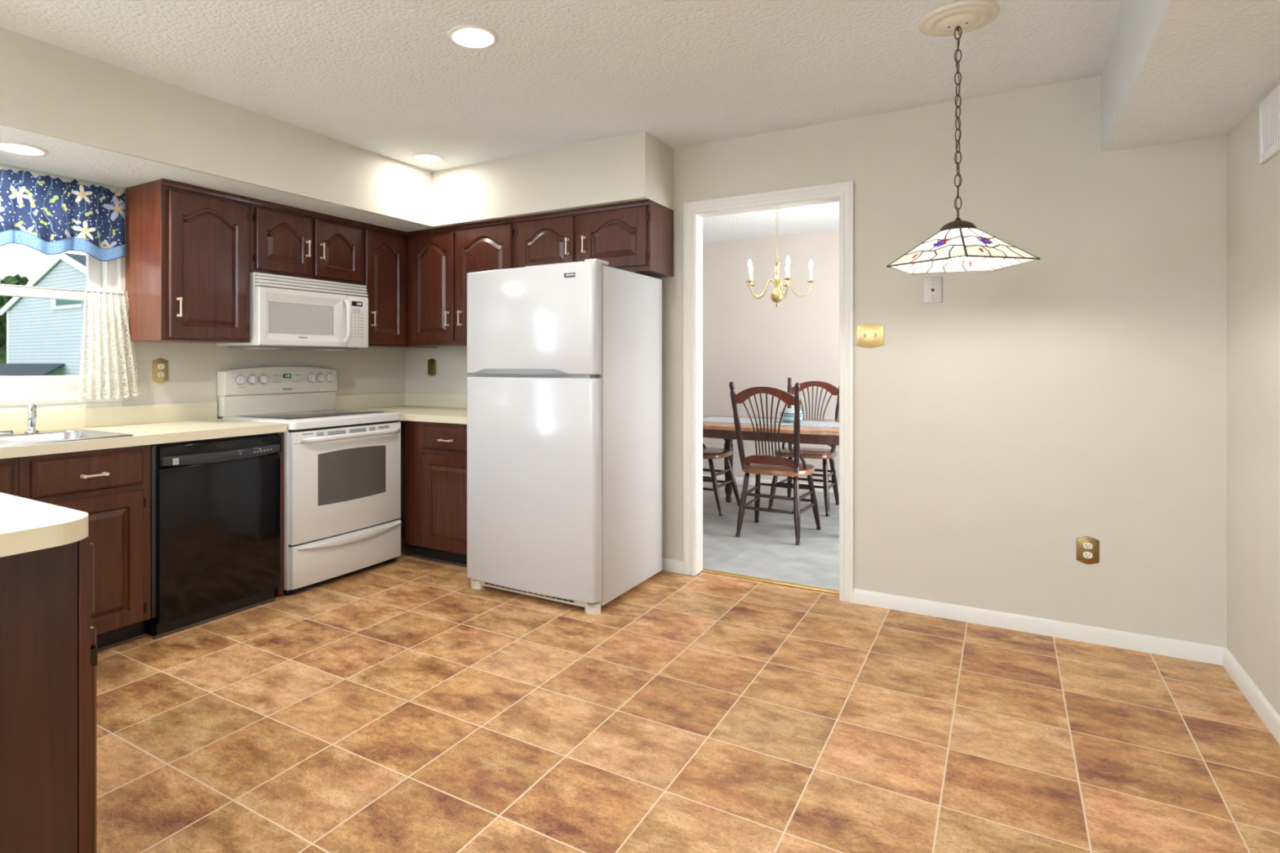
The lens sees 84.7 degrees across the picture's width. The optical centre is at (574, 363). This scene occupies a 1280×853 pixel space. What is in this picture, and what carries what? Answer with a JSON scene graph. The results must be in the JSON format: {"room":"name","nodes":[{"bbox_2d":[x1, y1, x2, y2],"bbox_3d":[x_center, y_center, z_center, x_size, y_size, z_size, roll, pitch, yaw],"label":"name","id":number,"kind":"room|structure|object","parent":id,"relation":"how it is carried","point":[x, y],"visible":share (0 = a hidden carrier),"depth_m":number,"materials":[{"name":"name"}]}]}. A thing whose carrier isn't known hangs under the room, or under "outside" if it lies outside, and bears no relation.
{"room":"kitchen","nodes":[
{"label":"kitchen","id":0,"kind":"room"},
{"bbox_2d":[55,299,80,306],"bbox_3d":[-18.355,-2.255,25.344,1.924,0.251,0.013,0,0,32],"label":"window","id":1,"kind":"structure","parent":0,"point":[58,302],"depth_m":25.36,"materials":[{"name":"teal glass"}]},
{"bbox_2d":[0,163,404,527],"bbox_3d":[-3.129,-0.017,2.251,0.130,2.443,6.945,0,0,32],"label":"wall","id":2,"kind":"structure","parent":0,"point":[193,367],"depth_m":3.97,"materials":[{"name":"paint"}]},
{"bbox_2d":[0,164,123,412],"bbox_3d":[-2.639,-0.333,3.034,0.142,1.105,1.202,0,0,32],"label":"window","id":3,"kind":"structure","parent":2,"relation":"in","point":[46,392],"depth_m":3.33,"materials":[{"name":"white paint"}]},
{"bbox_2d":[0,167,125,261],"bbox_3d":[-2.551,-0.682,2.976,0.046,0.373,1.197,0,0,32],"label":"window valance","id":4,"kind":"object","parent":3,"relation":"hanging from","point":[48,215],"visible":1,"depth_m":3.23,"materials":[{"name":"blue fabric"}]},
{"bbox_2d":[0,284,140,402],"bbox_3d":[-2.522,-0.088,3.003,0.042,0.545,1.263,0,0,32],"label":"lace curtain","id":5,"kind":"object","parent":3,"relation":"hanging from","point":[99,291],"visible":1,"depth_m":3.40,"materials":[{"name":"white fabric"}]},
{"bbox_2d":[0,401,217,432],"bbox_3d":[-2.424,0.262,3.253,0.018,0.095,1.581,0,0,32],"label":"backsplash","id":6,"kind":"structure","parent":2,"relation":"attached to","point":[75,418],"depth_m":3.45,"materials":[{"name":"beige laminate"}]},
{"bbox_2d":[152,358,168,382],"bbox_3d":[-2.171,0.038,3.670,0.010,0.128,0.080,0,0,32],"label":"wall outlet","id":7,"kind":"object","parent":2,"relation":"attached to","point":[160,366],"visible":1,"depth_m":3.67,"materials":[{"name":"gold metal"}]},
{"bbox_2d":[157,364,164,368],"bbox_3d":[-2.169,0.016,3.668,0.003,0.029,0.033,0,0,32],"label":"socket","id":8,"kind":"object","parent":7,"relation":"attached to","point":[159,366],"depth_m":3.67,"materials":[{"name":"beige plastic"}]},
{"bbox_2d":[157,372,164,377],"bbox_3d":[-2.169,0.060,3.668,0.003,0.029,0.033,0,0,32],"label":"socket","id":9,"kind":"object","parent":7,"relation":"attached to","point":[159,374],"depth_m":3.67,"materials":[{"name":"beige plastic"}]},
{"bbox_2d":[125,178,252,343],"bbox_3d":[-1.980,-0.497,3.623,0.383,0.773,0.464,0,0,32],"label":"upper cabinet","id":10,"kind":"object","parent":2,"relation":"attached to","point":[188,246],"visible":1,"depth_m":3.47,"materials":[{"name":"brown wood"}]},
{"bbox_2d":[249,198,364,284],"bbox_3d":[-1.656,-0.690,4.148,0.383,0.389,0.765,0,0,32],"label":"upper cabinet","id":11,"kind":"object","parent":2,"relation":"attached to","point":[285,240],"visible":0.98,"depth_m":4.01,"materials":[{"name":"brown wood"}]},
{"bbox_2d":[216,271,368,350],"bbox_3d":[-1.629,-0.286,4.139,0.437,0.408,0.758,0,0,32],"label":"microwave","id":12,"kind":"object","parent":11,"relation":"attached to","point":[286,312],"visible":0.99,"depth_m":3.98,"materials":[{"name":"white plastic"}]},
{"bbox_2d":[361,222,437,348],"bbox_3d":[-1.273,-0.497,4.770,0.383,0.773,0.690,0,0,32],"label":"upper cabinet","id":13,"kind":"object","parent":2,"relation":"attached to","point":[384,250],"visible":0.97,"depth_m":4.55,"materials":[{"name":"brown wood"}]},
{"bbox_2d":[0,27,674,231],"bbox_3d":[-1.478,-1.062,2.759,2.147,0.353,4.345,0,0,32],"label":"soffit","id":14,"kind":"structure","parent":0,"point":[96,121],"depth_m":3.50,"materials":[{"name":"paint"}]},
{"bbox_2d":[0,141,48,155],"bbox_3d":[-2.281,-0.931,2.876,0.192,0.107,0.192,0,0,32],"label":"recessed light","id":15,"kind":"object","parent":14,"relation":"in","point":[21,148],"visible":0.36,"depth_m":2.92,"materials":[{"name":"white paint"}]},
{"bbox_2d":[0,0,1125,172],"bbox_3d":[-1.158,-1.238,1.005,4.733,0.001,7.095,0,0,32],"label":"ceiling","id":16,"kind":"structure","parent":0,"point":[384,77],"depth_m":2.83,"materials":[{"name":"white paint"}]},
{"bbox_2d":[411,153,444,163],"bbox_3d":[-0.881,-1.284,4.209,0.192,0.107,0.192,0,0,32],"label":"recessed light","id":17,"kind":"object","parent":16,"relation":"in","point":[423,157],"visible":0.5,"depth_m":4.26,"materials":[{"name":"white paint"}]},
{"bbox_2d":[447,24,498,48],"bbox_3d":[-0.384,-1.284,2.650,0.192,0.107,0.192,0,0,32],"label":"recessed light","id":18,"kind":"object","parent":16,"relation":"in","point":[468,36],"visible":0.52,"depth_m":2.70,"materials":[{"name":"white paint"}]},
{"bbox_2d":[886,0,1039,275],"bbox_3d":[1.379,-0.792,2.489,0.465,0.892,0.465,0,0,32],"label":"pendant lamp","id":19,"kind":"object","parent":16,"relation":"hanging from","point":[958,246],"visible":1,"depth_m":2.47,"materials":[{"name":"white glass"}]},
{"bbox_2d":[96,526,1279,852],"bbox_3d":[-1.119,1.235,1.069,4.533,0.060,7.045,0,0,32],"label":"floor","id":20,"kind":"structure","parent":0,"point":[400,705],"depth_m":2.28,"materials":[{"name":"brown tile"}]},
{"bbox_2d":[0,457,18,496],"bbox_3d":[-2.464,0.778,2.613,0.618,0.853,0.436,0,0,32],"label":"base cabinet","id":21,"kind":"object","parent":20,"relation":"on","point":[9,467],"visible":0.12,"depth_m":2.61,"materials":[{"name":"brown wood"}]},
{"bbox_2d":[0,536,97,852],"bbox_3d":[-1.770,0.778,1.587,1.521,0.853,0.643,0,0,32],"label":"base cabinet","id":22,"kind":"object","parent":20,"relation":"on","point":[48,646],"visible":1,"depth_m":1.36,"materials":[{"name":"brown wood"}]},
{"bbox_2d":[0,401,286,557],"bbox_3d":[-1.653,0.283,2.398,2.228,0.137,2.226,0,0,32],"label":"countertop","id":23,"kind":"structure","parent":22,"relation":"on","point":[26,525],"depth_m":3.10,"materials":[{"name":"beige laminate"}]},
{"bbox_2d":[0,429,13,435],"bbox_3d":[-2.418,0.226,2.845,0.248,0.156,0.292,0,0,32],"label":"faucet","id":24,"kind":"object","parent":23,"relation":"on","point":[6,432],"visible":1,"depth_m":2.98,"materials":[{"name":"silver metal"}]},
{"bbox_2d":[0,428,133,446],"bbox_3d":[-2.320,0.390,2.779,0.532,0.170,0.838,0,0,32],"label":"sink","id":25,"kind":"object","parent":23,"relation":"in","point":[73,434],"visible":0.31,"depth_m":3.04,"materials":[{"name":"silver metal"}]},
{"bbox_2d":[24,403,39,433],"bbox_3d":[-2.383,0.240,3.070,0.054,0.129,0.054,0,0,32],"label":"sprayer","id":26,"kind":"object","parent":25,"relation":"on","point":[32,414],"visible":1,"depth_m":3.06,"materials":[{"name":"silver metal"}]},
{"bbox_2d":[18,444,151,652],"bbox_3d":[-2.210,0.778,2.995,0.649,0.853,0.478,0,0,32],"label":"base cabinet","id":27,"kind":"object","parent":20,"relation":"on","point":[113,486],"visible":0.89,"depth_m":2.91,"materials":[{"name":"brown wood"}]},
{"bbox_2d":[143,432,280,639],"bbox_3d":[-1.913,0.782,3.463,0.608,0.845,0.626,0,0,32],"label":"dishwasher","id":28,"kind":"object","parent":20,"relation":"on","point":[215,503],"visible":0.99,"depth_m":3.27,"materials":[{"name":"black plastic"}]},
{"bbox_2d":[273,431,284,595],"bbox_3d":[-1.639,0.773,3.683,0.302,0.840,0.032,0,0,32],"label":"filler panel","id":29,"kind":"object","parent":20,"relation":"on","point":[280,590],"visible":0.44,"depth_m":3.61,"materials":[{"name":"brown wood"}]},
{"bbox_2d":[217,366,401,595],"bbox_3d":[-1.501,0.611,4.072,0.719,1.188,0.772,0,0,32],"label":"range","id":30,"kind":"object","parent":20,"relation":"on","point":[342,467],"visible":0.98,"depth_m":3.92,"materials":[{"name":"white metal"}]},
{"bbox_2d":[222,408,399,430],"bbox_3d":[-1.509,0.318,4.078,0.619,0.051,0.764,0,0,32],"label":"cooktop","id":31,"kind":"object","parent":30,"relation":"in","point":[295,419],"depth_m":3.95,"materials":[{"name":"white metal"}]},
{"bbox_2d":[404,420,466,567],"bbox_3d":[-0.625,0.778,4.391,0.665,0.853,0.649,0,0,32],"label":"base cabinet","id":32,"kind":"object","parent":20,"relation":"on","point":[436,453],"visible":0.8,"depth_m":4.18,"materials":[{"name":"brown wood"}]},
{"bbox_2d":[335,392,466,424],"bbox_3d":[-0.884,0.283,4.547,1.280,0.137,0.678,0,0,32],"label":"countertop","id":33,"kind":"structure","parent":32,"relation":"on","point":[451,408],"depth_m":4.84,"materials":[{"name":"beige laminate"}]},
{"bbox_2d":[466,258,662,614],"bbox_3d":[-0.044,0.351,3.852,0.800,1.708,0.800,0,0,32],"label":"refrigerator","id":34,"kind":"object","parent":20,"relation":"on","point":[564,360],"visible":1,"depth_m":3.53,"materials":[{"name":"white metal"}]},
{"bbox_2d":[701,568,839,594],"bbox_3d":[1.075,1.200,3.856,0.775,0.009,0.040,0,0,32],"label":"threshold strip","id":35,"kind":"object","parent":20,"relation":"on","point":[833,591],"visible":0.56,"depth_m":3.84,"materials":[{"name":"gold metal"}]},
{"bbox_2d":[702,229,839,485],"bbox_3d":[2.320,-0.017,6.617,5.000,2.443,0.100,0,0,32],"label":"wall","id":36,"kind":"structure","parent":0,"point":[748,341],"depth_m":6.82,"materials":[{"name":"paint"}]},
{"bbox_2d":[702,474,839,493],"bbox_3d":[2.460,1.171,6.463,4.200,0.069,0.016,0,0,32],"label":"baseboard","id":37,"kind":"structure","parent":36,"relation":"attached to","point":[739,480],"depth_m":6.88,"materials":[{"name":"white paint"}]},
{"bbox_2d":[702,481,839,590],"bbox_3d":[1.571,1.233,5.402,5.000,0.064,3.155,0,0,32],"label":"floor","id":38,"kind":"structure","parent":0,"point":[766,548],"depth_m":4.73,"materials":[{"name":"grey carpet"}]},
{"bbox_2d":[702,443,740,515],"bbox_3d":[1.021,0.665,5.850,0.628,1.080,0.487,0,0,32],"label":"dining chair","id":39,"kind":"object","parent":38,"relation":"on","point":[709,453],"visible":0.21,"depth_m":5.68,"materials":[{"name":"brown wood"}]},
{"bbox_2d":[702,415,839,502],"bbox_3d":[1.643,0.831,5.425,1.840,0.740,1.100,0,0,32],"label":"dining table","id":40,"kind":"object","parent":38,"relation":"on","point":[726,431],"visible":0.22,"depth_m":5.09,"materials":[{"name":"brown wood"}]},
{"bbox_2d":[702,417,733,422],"bbox_3d":[1.192,0.459,5.688,0.356,0.005,0.494,0,0,32],"label":"table runner","id":41,"kind":"object","parent":40,"relation":"on","point":[725,420],"depth_m":5.65,"materials":[{"name":"white fabric"}]},
{"bbox_2d":[739,417,793,425],"bbox_3d":[1.496,0.459,5.497,0.536,0.005,0.487,0,0,32],"label":"table runner","id":42,"kind":"object","parent":40,"relation":"on","point":[743,420],"depth_m":5.49,"materials":[{"name":"white fabric"}]},
{"bbox_2d":[779,405,804,422],"bbox_3d":[1.682,0.391,5.402,0.180,0.134,0.180,0,0,32],"label":"covered dish","id":43,"kind":"object","parent":42,"relation":"on","point":[788,414],"visible":0.79,"depth_m":5.34,"materials":[{"name":"blue ceramic"}]},
{"bbox_2d":[800,420,839,427],"bbox_3d":[1.852,0.459,5.278,0.359,0.005,0.486,0,0,32],"label":"table runner","id":44,"kind":"object","parent":40,"relation":"on","point":[802,423],"depth_m":5.27,"materials":[{"name":"white fabric"}]},
{"bbox_2d":[728,381,821,545],"bbox_3d":[1.414,0.665,4.905,0.487,1.080,0.628,0,0,32],"label":"dining chair","id":45,"kind":"object","parent":38,"relation":"on","point":[757,464],"visible":1,"depth_m":4.75,"materials":[{"name":"brown wood"}]},
{"bbox_2d":[768,377,839,516],"bbox_3d":[1.953,0.665,5.860,0.487,1.080,0.628,0,0,32],"label":"dining chair","id":46,"kind":"object","parent":38,"relation":"on","point":[806,452],"visible":0.52,"depth_m":5.89,"materials":[{"name":"brown wood"}]},
{"bbox_2d":[702,201,839,242],"bbox_3d":[1.556,-1.263,5.379,5.000,0.050,3.210,0,0,32],"label":"ceiling","id":47,"kind":"structure","parent":0,"point":[825,216],"depth_m":6.17,"materials":[{"name":"white paint"}]},
{"bbox_2d":[746,208,815,306],"bbox_3d":[1.600,-0.837,5.476,0.539,0.800,0.522,0,0,32],"label":"chandelier","id":48,"kind":"object","parent":47,"relation":"hanging from","point":[777,295],"visible":0.99,"depth_m":5.43,"materials":[{"name":"gold metal"}]},
{"bbox_2d":[748,268,751,279],"bbox_3d":[1.351,-0.687,5.376,0.020,0.088,0.020,0,0,32],"label":"candle","id":49,"kind":"object","parent":48,"relation":"on","point":[749,269],"depth_m":5.37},
{"bbox_2d":[786,265,789,276],"bbox_3d":[1.594,-0.687,5.210,0.020,0.088,0.020,0,0,32],"label":"candle","id":50,"kind":"object","parent":48,"relation":"on","point":[788,266],"depth_m":5.20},
{"bbox_2d":[809,268,812,279],"bbox_3d":[1.827,-0.687,5.391,0.020,0.088,0.020,0,0,32],"label":"candle","id":51,"kind":"object","parent":48,"relation":"on","point":[811,269],"depth_m":5.38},
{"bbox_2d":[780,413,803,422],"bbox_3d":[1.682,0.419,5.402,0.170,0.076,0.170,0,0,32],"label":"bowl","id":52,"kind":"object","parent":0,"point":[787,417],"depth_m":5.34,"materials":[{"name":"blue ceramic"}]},
{"bbox_2d":[404,75,1226,647],"bbox_3d":[0.706,-0.017,4.027,4.733,2.443,0.105,0,0,32],"label":"wall","id":53,"kind":"structure","parent":0,"point":[1079,389],"depth_m":3.14,"materials":[{"name":"paint"}]},
{"bbox_2d":[335,392,466,409],"bbox_3d":[-0.884,0.262,4.547,1.280,0.095,0.678,0,0,32],"label":"backsplash","id":54,"kind":"structure","parent":53,"relation":"attached to","point":[424,399],"depth_m":4.94,"materials":[{"name":"beige laminate"}]},
{"bbox_2d":[427,358,435,376],"bbox_3d":[-1.027,0.029,5.024,0.078,0.126,0.015,0,0,32],"label":"wall switch","id":55,"kind":"object","parent":53,"relation":"attached to","point":[431,362],"visible":1,"depth_m":5.02,"materials":[{"name":"gold metal"}]},
{"bbox_2d":[406,217,515,346],"bbox_3d":[-0.675,-0.500,4.601,0.906,0.767,0.365,0,0,32],"label":"upper cabinet","id":56,"kind":"object","parent":53,"relation":"attached to","point":[440,260],"visible":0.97,"depth_m":4.51,"materials":[{"name":"brown wood"}]},
{"bbox_2d":[513,199,673,278],"bbox_3d":[0.096,-0.693,4.126,0.903,0.383,0.365,0,0,32],"label":"upper cabinet","id":57,"kind":"object","parent":53,"relation":"attached to","point":[637,237],"visible":0.96,"depth_m":3.94,"materials":[{"name":"brown wood"}]},
{"bbox_2d":[683,181,853,603],"bbox_3d":[1.046,0.144,3.808,0.913,2.121,0.124,0,0,32],"label":"door frame","id":58,"kind":"structure","parent":53,"relation":"attached to","point":[845,190],"depth_m":3.84,"materials":[{"name":"white paint"}]},
{"bbox_2d":[856,324,884,347],"bbox_3d":[1.472,-0.138,3.481,0.126,0.120,0.019,0,0,32],"label":"wall switch","id":59,"kind":"object","parent":53,"relation":"attached to","point":[868,335],"visible":1,"depth_m":3.48,"materials":[{"name":"gold metal"}]},
{"bbox_2d":[923,276,942,303],"bbox_3d":[1.713,-0.350,3.338,0.080,0.122,0.007,0,0,32],"label":"plate","id":60,"kind":"object","parent":53,"relation":"attached to","point":[932,286],"visible":1,"depth_m":3.34,"materials":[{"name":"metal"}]},
{"bbox_2d":[662,557,1226,665],"bbox_3d":[1.538,1.171,3.442,2.503,0.069,0.016,0,0,32],"label":"baseboard","id":61,"kind":"structure","parent":53,"relation":"attached to","point":[1200,652],"depth_m":3.11,"materials":[{"name":"white paint"}]},
{"bbox_2d":[1075,536,1099,564],"bbox_3d":[2.221,0.809,3.023,0.080,0.118,0.010,0,0,32],"label":"wall outlet","id":62,"kind":"object","parent":53,"relation":"attached to","point":[1087,548],"visible":1,"depth_m":3.02,"materials":[{"name":"gold metal"}]},
{"bbox_2d":[1083,542,1092,549],"bbox_3d":[2.220,0.789,3.021,0.033,0.029,0.003,0,0,32],"label":"socket","id":63,"kind":"object","parent":62,"relation":"attached to","point":[1086,545],"depth_m":3.02,"materials":[{"name":"beige plastic"}]},
{"bbox_2d":[1083,551,1092,558],"bbox_3d":[2.220,0.829,3.021,0.033,0.029,0.003,0,0,32],"label":"socket","id":64,"kind":"object","parent":62,"relation":"attached to","point":[1086,554],"depth_m":3.02,"materials":[{"name":"beige plastic"}]},
{"bbox_2d":[1101,0,1279,151],"bbox_3d":[1.137,-1.073,0.793,0.403,0.329,4.945,0,0,32],"label":"soffit","id":65,"kind":"structure","parent":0,"point":[1174,71],"depth_m":2.23,"materials":[{"name":"paint"}]},
{"bbox_2d":[1226,81,1279,715],"bbox_3d":[0.827,-0.017,-0.190,0.100,2.443,6.945,0,0,32],"label":"wall","id":66,"kind":"structure","parent":0,"point":[1253,188],"depth_m":2.49,"materials":[{"name":"paint"}]},
{"bbox_2d":[1222,648,1279,744],"bbox_3d":[0.777,1.171,-0.159,0.016,0.069,6.945,0,0,32],"label":"baseboard","id":67,"kind":"structure","parent":66,"relation":"attached to","point":[1259,702],"depth_m":2.45,"materials":[{"name":"white paint"}]},
{"bbox_2d":[1258,84,1279,164],"bbox_3d":[2.263,-0.785,2.246,0.012,0.206,0.356,0,0,32],"label":"air vent","id":68,"kind":"object","parent":66,"relation":"in","point":[1269,108],"visible":1,"depth_m":2.32,"materials":[{"name":"white plastic"}]},
{"label":"outside","id":69,"kind":"structure","parent":0,"visible":0},
{"bbox_3d":[-22.804,4.305,33.457,66.050,0.200,57.000,0,0,32],"label":"ground","id":70,"kind":"structure","parent":69,"visible":0},
{"bbox_2d":[0,273,28,363],"bbox_3d":[-26.972,-0.071,34.225,5.468,8.568,5.441,0,0,-40],"label":"tree","id":71,"kind":"object","parent":70,"relation":"on","point":[17,279],"visible":0.06,"depth_m":32.35,"materials":[{"name":"green plant"}]},
{"bbox_2d":[0,253,89,376],"bbox_3d":[-18.244,0.064,30.139,14.229,8.283,10.460,0,0,32],"label":"neighbor house","id":72,"kind":"structure","parent":70,"relation":"on","point":[44,337],"depth_m":26.13,"materials":[{"name":"blue"}]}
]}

